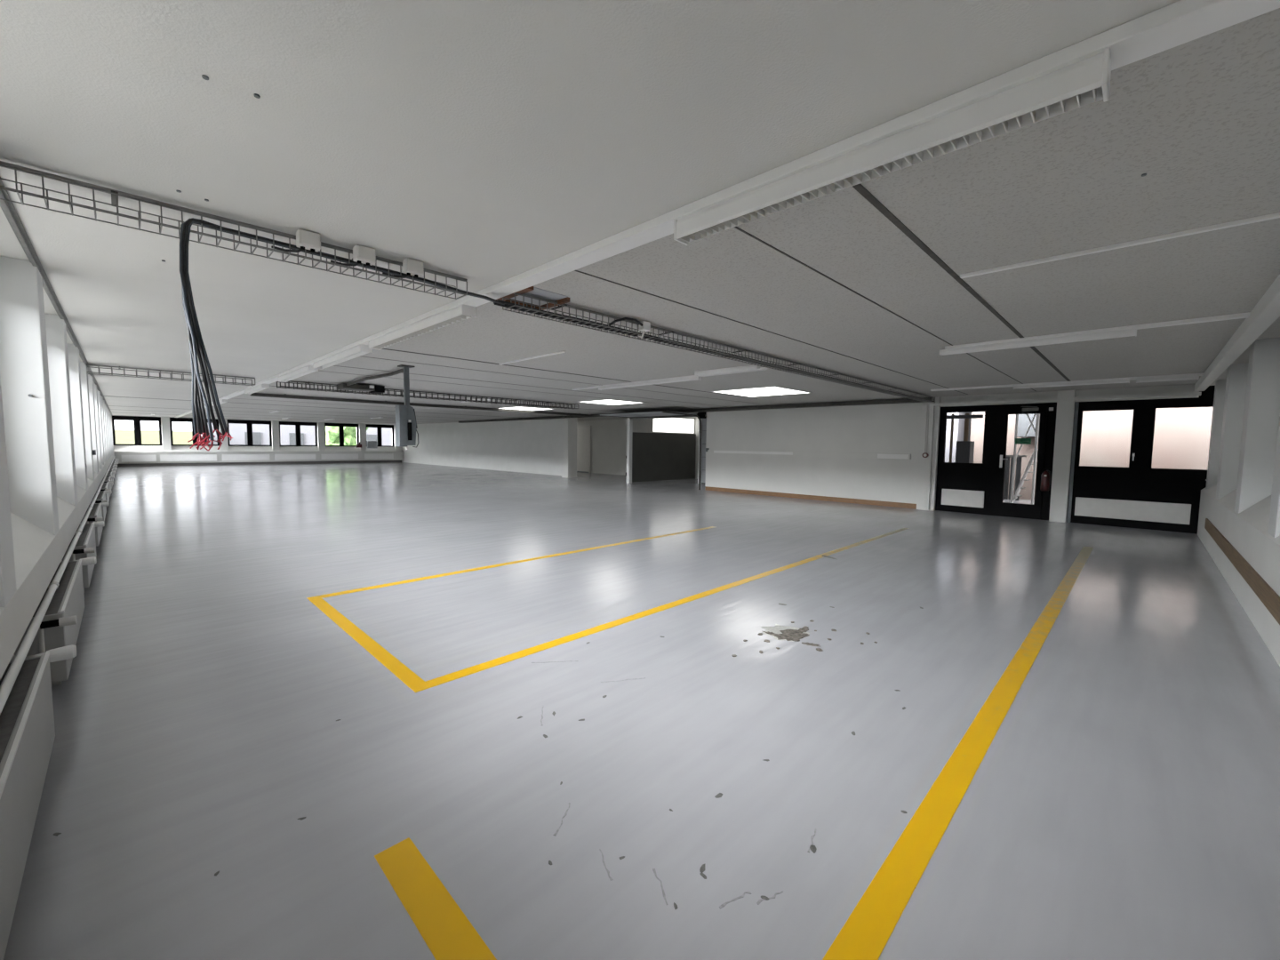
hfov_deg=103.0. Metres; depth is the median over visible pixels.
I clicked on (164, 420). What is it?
trim
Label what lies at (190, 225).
hanging cable
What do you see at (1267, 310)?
trim
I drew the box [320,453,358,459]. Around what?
radiator
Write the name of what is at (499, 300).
power cable
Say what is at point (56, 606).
grille
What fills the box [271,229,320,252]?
junction box
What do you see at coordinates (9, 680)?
pipe
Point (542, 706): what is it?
scuff mark
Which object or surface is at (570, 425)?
wall
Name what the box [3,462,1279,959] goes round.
floor
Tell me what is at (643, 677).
scuff mark
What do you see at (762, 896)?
chip
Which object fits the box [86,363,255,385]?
cable tray
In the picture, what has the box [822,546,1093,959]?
floor marking
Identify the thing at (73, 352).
column
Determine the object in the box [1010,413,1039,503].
stair
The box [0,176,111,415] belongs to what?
trim
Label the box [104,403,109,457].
trim
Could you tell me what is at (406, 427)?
pole
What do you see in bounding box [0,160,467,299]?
cable tray
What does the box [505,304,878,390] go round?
power cable
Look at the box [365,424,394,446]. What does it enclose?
window
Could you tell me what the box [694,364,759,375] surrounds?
lamp
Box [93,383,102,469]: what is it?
trim
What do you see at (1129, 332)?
lamp
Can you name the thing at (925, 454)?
socket
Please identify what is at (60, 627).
radiator
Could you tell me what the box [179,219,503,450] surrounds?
hanging cable
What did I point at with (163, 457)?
radiator
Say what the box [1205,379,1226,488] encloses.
trim
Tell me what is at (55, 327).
column
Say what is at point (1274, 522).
trim
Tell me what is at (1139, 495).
window
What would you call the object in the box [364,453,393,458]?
radiator
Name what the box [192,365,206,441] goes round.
hanging cable
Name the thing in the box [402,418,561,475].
wall
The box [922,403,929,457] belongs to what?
socket
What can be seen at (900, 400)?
cable tray
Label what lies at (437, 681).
floor marking
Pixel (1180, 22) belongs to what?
ceiling beam
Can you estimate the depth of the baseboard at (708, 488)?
14.21 m
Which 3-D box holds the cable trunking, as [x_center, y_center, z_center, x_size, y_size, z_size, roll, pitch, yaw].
[4.419,-0.750,14.700,6.250,0.145,0.055,5,6,45]
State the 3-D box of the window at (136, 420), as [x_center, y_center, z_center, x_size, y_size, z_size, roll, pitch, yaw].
[-26.982,-2.634,27.345,0.080,1.550,1.890,5,6,45]
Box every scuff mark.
[531,660,578,663]
[540,705,543,725]
[553,802,570,835]
[599,848,613,880]
[600,677,645,682]
[652,868,667,904]
[719,891,751,908]
[756,891,783,904]
[808,828,816,852]
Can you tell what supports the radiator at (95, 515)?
on the floor
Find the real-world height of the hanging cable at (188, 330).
1.165 m
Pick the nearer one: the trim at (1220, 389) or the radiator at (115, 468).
the trim at (1220, 389)
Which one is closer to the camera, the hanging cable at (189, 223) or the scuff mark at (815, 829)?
the scuff mark at (815, 829)
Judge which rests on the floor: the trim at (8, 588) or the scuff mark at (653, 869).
the scuff mark at (653, 869)
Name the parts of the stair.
post, handrail, post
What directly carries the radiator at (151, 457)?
attached to the wall at (398, 455)
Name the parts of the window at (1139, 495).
infill panel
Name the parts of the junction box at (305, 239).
lid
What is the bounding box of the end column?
[916,396,940,510]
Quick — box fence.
[1003,455,1026,500]
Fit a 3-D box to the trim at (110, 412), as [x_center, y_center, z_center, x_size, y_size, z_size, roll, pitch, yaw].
[-24.795,-2.195,23.528,0.330,1.900,0.550,5,6,45]
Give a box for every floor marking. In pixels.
[306,595,431,692]
[319,526,714,598]
[374,837,496,959]
[425,528,909,687]
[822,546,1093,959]
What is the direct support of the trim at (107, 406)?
attached to the wall at (38, 553)
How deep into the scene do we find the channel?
15.27 m
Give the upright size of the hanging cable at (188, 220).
1.136 m
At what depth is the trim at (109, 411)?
22.06 m
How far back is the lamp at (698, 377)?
9.48 m
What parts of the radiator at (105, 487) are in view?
panel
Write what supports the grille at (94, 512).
attached to the radiator at (95, 515)
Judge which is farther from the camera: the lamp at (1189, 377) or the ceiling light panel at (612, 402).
the ceiling light panel at (612, 402)
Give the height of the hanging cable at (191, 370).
1.203 m
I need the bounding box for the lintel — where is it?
[920,384,1201,407]
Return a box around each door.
[576,425,591,472]
[935,402,1056,519]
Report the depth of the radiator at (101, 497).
8.73 m
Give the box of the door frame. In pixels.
[598,410,706,489]
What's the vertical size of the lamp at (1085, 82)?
0.111 m
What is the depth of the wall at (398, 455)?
30.82 m
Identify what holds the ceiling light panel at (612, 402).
attached to the ceiling
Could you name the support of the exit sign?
attached to the door at (971, 488)
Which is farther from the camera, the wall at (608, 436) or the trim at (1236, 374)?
the wall at (608, 436)
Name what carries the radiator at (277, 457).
attached to the wall at (398, 455)
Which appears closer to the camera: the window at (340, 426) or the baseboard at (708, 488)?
the baseboard at (708, 488)
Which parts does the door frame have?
door, door, door, rail, bearing plate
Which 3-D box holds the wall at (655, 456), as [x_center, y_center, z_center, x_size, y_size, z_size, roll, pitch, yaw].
[1.030,-1.341,21.443,0.150,2.700,4.000,5,6,45]
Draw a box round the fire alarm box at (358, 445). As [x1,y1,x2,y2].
[356,441,361,447]
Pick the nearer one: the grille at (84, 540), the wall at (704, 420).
the grille at (84, 540)
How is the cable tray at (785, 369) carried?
hanging from the ceiling
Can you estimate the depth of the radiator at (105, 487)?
10.71 m
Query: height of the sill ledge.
0.040 m
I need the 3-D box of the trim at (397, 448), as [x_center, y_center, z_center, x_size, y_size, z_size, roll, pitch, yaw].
[-17.618,-3.024,36.931,0.730,1.950,0.500,5,6,45]
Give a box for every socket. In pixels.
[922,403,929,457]
[922,452,928,457]
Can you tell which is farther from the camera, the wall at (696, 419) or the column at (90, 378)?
the wall at (696, 419)
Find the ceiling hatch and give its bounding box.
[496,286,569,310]
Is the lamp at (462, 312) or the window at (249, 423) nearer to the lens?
the lamp at (462, 312)
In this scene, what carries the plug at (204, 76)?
attached to the ceiling
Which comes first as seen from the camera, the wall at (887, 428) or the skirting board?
the wall at (887, 428)
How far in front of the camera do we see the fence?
15.54 m
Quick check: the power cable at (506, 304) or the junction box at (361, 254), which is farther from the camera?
the power cable at (506, 304)
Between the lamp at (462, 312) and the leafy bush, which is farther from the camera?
the leafy bush
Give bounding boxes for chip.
[699,864,704,872]
[715,792,722,798]
[760,895,768,900]
[809,845,816,853]
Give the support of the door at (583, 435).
in the wall at (608, 436)
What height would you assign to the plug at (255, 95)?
0.006 m
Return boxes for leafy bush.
[325,425,367,445]
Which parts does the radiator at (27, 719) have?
panel, panel, thermostat knob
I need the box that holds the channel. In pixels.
[250,392,588,415]
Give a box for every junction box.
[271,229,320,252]
[330,244,375,266]
[382,257,423,278]
[608,317,650,338]
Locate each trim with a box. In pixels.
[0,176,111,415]
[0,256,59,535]
[0,375,16,607]
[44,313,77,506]
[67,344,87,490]
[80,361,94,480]
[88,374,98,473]
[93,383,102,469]
[96,389,104,464]
[100,395,106,462]
[103,400,108,460]
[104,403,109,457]
[106,406,110,455]
[107,408,111,455]
[109,410,112,454]
[110,412,112,452]
[111,415,113,451]
[160,416,171,450]
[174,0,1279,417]
[218,418,228,450]
[271,420,279,450]
[316,422,325,450]
[356,423,366,450]
[391,424,402,450]
[499,351,565,364]
[571,367,768,390]
[930,372,1203,391]
[944,312,1250,349]
[960,212,1279,278]
[1194,274,1279,391]
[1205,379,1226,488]
[1216,363,1248,499]
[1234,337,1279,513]
[1267,412,1279,537]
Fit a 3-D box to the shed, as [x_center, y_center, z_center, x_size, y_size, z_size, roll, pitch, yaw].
[9.989,-2.021,23.447,9.500,4.510,4.900,5,6,45]
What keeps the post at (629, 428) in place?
on the floor
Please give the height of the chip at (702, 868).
0.002 m
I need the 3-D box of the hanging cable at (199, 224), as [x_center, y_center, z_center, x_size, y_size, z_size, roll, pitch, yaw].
[-1.718,-0.799,3.357,0.077,1.184,1.952,4,5,41]
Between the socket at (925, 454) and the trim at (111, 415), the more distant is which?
the trim at (111, 415)
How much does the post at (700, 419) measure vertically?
2.700 m
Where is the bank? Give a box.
[114,429,192,444]
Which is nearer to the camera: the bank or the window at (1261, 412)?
the window at (1261, 412)
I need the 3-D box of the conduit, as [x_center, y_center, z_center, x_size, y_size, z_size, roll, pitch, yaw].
[-4.785,-1.847,9.656,3.655,0.140,0.830,5,6,45]
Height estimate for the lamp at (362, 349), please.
0.096 m
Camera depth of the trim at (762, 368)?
9.08 m
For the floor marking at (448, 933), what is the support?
on the floor
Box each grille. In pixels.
[0,657,39,762]
[32,561,76,616]
[68,523,90,547]
[83,504,98,516]
[92,491,103,499]
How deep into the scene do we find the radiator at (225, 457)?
30.37 m
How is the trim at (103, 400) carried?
attached to the wall at (38, 553)
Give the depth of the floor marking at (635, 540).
6.12 m
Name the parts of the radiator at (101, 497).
panel, panel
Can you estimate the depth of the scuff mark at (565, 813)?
2.04 m
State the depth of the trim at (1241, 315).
4.93 m
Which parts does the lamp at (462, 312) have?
louvre blade, louvre blade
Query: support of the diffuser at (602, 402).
attached to the ceiling light panel at (612, 402)
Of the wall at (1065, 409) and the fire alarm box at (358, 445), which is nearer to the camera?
the wall at (1065, 409)
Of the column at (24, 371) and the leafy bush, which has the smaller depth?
the column at (24, 371)
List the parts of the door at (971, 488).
infill panel, handle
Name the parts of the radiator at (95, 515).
panel, panel, thermostat knob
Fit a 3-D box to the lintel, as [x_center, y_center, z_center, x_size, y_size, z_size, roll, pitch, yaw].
[8.499,-1.742,10.766,4.530,0.230,0.420,5,6,45]
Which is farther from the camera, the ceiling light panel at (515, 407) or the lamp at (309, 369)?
the ceiling light panel at (515, 407)
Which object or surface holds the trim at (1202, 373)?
attached to the ceiling
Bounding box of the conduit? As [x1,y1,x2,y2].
[336,368,403,393]
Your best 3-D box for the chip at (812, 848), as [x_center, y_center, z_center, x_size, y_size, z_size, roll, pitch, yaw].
[0.646,1.377,1.902,0.023,0.002,0.039,3,5,30]
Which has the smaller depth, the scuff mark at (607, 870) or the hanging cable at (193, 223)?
the scuff mark at (607, 870)
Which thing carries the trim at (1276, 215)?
attached to the ceiling
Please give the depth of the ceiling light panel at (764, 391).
11.29 m
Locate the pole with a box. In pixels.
[395,364,418,449]
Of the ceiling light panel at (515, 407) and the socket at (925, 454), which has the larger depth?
the ceiling light panel at (515, 407)
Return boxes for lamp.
[212,399,227,405]
[244,383,269,394]
[277,364,318,382]
[312,344,372,369]
[368,304,476,350]
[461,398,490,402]
[598,376,701,390]
[673,48,1111,245]
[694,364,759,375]
[938,328,1136,355]
[1013,378,1129,389]
[1136,375,1199,383]
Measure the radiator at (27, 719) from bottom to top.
0.530 m
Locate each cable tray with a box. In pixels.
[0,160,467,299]
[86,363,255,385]
[276,380,578,408]
[458,397,934,423]
[502,292,933,401]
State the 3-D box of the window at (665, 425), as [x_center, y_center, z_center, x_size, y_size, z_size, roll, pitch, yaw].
[1.453,-2.349,21.811,0.060,0.730,2.800,5,6,45]
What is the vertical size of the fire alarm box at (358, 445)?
0.370 m
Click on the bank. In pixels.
(122, 436)
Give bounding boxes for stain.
[760,624,819,646]
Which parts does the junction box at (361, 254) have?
lid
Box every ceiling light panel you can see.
[497,406,553,410]
[579,399,643,405]
[711,385,812,397]
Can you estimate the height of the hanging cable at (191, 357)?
1.187 m
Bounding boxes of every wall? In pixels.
[0,451,114,679]
[112,415,403,464]
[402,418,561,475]
[561,417,577,478]
[577,418,627,475]
[632,418,695,482]
[695,417,698,478]
[701,416,706,484]
[704,402,921,503]
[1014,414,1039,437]
[1048,389,1075,522]
[1197,483,1279,666]
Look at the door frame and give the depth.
17.09 m
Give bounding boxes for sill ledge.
[116,451,288,452]
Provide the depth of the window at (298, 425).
32.51 m
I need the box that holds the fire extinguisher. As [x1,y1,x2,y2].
[1040,469,1051,491]
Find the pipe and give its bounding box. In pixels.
[0,456,115,714]
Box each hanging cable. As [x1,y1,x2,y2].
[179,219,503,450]
[179,222,503,445]
[181,218,505,439]
[181,223,495,440]
[184,217,483,440]
[184,225,222,449]
[184,311,215,443]
[187,217,489,440]
[187,341,209,447]
[190,369,207,450]
[192,224,502,448]
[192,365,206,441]
[197,402,205,445]
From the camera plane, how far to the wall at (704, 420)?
19.50 m
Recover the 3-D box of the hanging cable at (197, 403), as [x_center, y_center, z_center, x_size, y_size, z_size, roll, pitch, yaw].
[-1.715,-0.811,3.366,0.082,1.177,1.936,4,5,41]
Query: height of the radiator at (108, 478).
0.530 m
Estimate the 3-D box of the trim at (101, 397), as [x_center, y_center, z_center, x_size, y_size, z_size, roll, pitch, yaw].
[-15.412,-1.435,14.276,0.330,1.900,0.550,5,6,45]
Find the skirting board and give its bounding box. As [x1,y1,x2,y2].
[117,460,401,466]
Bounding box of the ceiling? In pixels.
[0,0,1279,424]
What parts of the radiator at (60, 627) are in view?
panel, panel, thermostat knob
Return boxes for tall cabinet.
[946,413,983,463]
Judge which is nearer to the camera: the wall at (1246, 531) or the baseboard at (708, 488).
the wall at (1246, 531)
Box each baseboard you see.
[704,486,916,509]
[1204,518,1279,624]
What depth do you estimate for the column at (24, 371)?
3.50 m
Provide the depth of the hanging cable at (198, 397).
2.67 m
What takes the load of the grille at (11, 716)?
attached to the radiator at (27, 719)
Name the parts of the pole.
ceiling plate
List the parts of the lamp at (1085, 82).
louvre blade, louvre blade, louvre blade, louvre blade, louvre blade, louvre blade, louvre blade, louvre blade, louvre blade, louvre blade, louvre blade, louvre blade, louvre blade, louvre blade, louvre blade, louvre blade, louvre blade, louvre blade, louvre blade, louvre blade, louvre blade, louvre blade, louvre blade, louvre blade, louvre blade, louvre blade, louvre blade, louvre blade, louvre blade, louvre blade, louvre blade, louvre blade, louvre blade, louvre blade, louvre blade, louvre blade, louvre blade, louvre blade, louvre blade, louvre blade, louvre blade, louvre blade, louvre blade, louvre blade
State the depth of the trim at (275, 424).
31.47 m
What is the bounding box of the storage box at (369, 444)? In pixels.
[366,440,377,447]
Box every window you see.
[112,416,162,445]
[169,417,219,446]
[226,419,271,446]
[279,421,317,446]
[324,423,359,446]
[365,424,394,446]
[653,417,695,434]
[1066,385,1215,534]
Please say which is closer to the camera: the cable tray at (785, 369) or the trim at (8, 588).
the trim at (8, 588)
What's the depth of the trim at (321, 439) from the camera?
33.21 m
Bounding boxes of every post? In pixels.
[626,417,632,483]
[697,418,702,483]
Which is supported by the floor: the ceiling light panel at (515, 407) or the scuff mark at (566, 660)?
the scuff mark at (566, 660)
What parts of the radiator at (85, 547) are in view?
panel, panel, thermostat knob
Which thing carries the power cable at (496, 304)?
in the cable tray at (785, 369)
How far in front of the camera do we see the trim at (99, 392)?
12.81 m
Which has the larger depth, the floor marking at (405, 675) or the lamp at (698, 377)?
the lamp at (698, 377)
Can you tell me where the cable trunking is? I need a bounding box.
[705,449,911,459]
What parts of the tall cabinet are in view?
post, post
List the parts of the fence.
rail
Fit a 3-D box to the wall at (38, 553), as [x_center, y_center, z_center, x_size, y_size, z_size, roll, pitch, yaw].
[-13.831,-0.906,12.720,40.200,2.700,0.580,5,6,45]
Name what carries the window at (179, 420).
in the wall at (398, 455)
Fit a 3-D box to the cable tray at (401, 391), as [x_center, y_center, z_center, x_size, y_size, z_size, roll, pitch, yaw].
[-4.546,-2.064,12.696,0.332,0.166,7.416,5,6,45]
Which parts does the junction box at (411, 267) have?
lid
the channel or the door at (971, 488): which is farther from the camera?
the channel
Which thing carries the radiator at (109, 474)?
on the floor
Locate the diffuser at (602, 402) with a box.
[582,400,639,404]
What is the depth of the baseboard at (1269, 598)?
4.63 m
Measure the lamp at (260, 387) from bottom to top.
0.096 m
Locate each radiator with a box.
[0,644,76,959]
[14,556,96,686]
[61,520,104,592]
[80,502,109,546]
[90,489,111,521]
[96,481,113,507]
[101,475,114,496]
[104,471,115,489]
[106,467,116,481]
[120,454,156,462]
[160,454,216,461]
[222,454,270,460]
[274,454,315,460]
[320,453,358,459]
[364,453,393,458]
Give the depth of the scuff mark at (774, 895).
1.69 m
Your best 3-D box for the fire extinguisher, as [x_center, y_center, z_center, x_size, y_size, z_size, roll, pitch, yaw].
[8.521,-0.008,10.678,0.175,0.485,0.182,5,6,45]
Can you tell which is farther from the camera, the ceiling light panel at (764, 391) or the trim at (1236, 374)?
the ceiling light panel at (764, 391)
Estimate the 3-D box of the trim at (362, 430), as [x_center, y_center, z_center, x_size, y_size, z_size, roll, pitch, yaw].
[-19.291,-2.925,35.242,0.730,1.950,0.380,5,6,45]
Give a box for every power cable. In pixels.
[494,303,896,394]
[497,299,923,399]
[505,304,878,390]
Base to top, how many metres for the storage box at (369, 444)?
0.500 m
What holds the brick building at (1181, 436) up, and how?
on the ground
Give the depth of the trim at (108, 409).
20.53 m
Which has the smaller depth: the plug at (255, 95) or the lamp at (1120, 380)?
the plug at (255, 95)
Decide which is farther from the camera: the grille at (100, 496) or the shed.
the shed
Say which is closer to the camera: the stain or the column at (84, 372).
the stain
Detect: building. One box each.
[200,422,391,445]
[969,407,1213,500]
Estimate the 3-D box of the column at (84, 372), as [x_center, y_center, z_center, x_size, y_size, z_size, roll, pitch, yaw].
[-9.156,-0.928,8.108,0.330,1.900,0.550,5,6,45]
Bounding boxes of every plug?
[201,74,208,79]
[253,93,260,98]
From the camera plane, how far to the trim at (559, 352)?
7.08 m
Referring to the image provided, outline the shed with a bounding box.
[944,412,971,462]
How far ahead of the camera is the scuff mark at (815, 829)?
1.96 m
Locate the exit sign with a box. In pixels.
[1015,438,1031,444]
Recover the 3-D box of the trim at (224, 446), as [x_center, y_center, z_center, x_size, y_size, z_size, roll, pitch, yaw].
[-24.527,-2.617,29.958,0.730,1.950,0.350,5,6,45]
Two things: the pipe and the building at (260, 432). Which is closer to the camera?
the pipe
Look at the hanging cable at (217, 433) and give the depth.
2.71 m
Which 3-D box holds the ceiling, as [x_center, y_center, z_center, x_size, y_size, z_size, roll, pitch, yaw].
[-7.284,-2.760,19.207,40.400,0.254,19.350,5,6,45]
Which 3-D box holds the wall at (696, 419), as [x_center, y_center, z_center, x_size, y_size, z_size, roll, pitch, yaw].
[2.916,-1.395,22.531,7.200,2.700,0.200,5,6,45]
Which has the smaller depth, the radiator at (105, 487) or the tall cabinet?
the radiator at (105, 487)
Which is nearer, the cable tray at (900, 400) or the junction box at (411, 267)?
the junction box at (411, 267)
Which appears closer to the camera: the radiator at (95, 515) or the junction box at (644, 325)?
the junction box at (644, 325)
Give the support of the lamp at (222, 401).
attached to the ceiling
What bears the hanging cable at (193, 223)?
hanging from the cable tray at (115, 194)
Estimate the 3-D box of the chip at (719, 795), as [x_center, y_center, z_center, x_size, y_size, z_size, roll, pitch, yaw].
[0.340,1.354,2.184,0.021,0.002,0.039,5,6,45]
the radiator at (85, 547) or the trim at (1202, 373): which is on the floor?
the radiator at (85, 547)

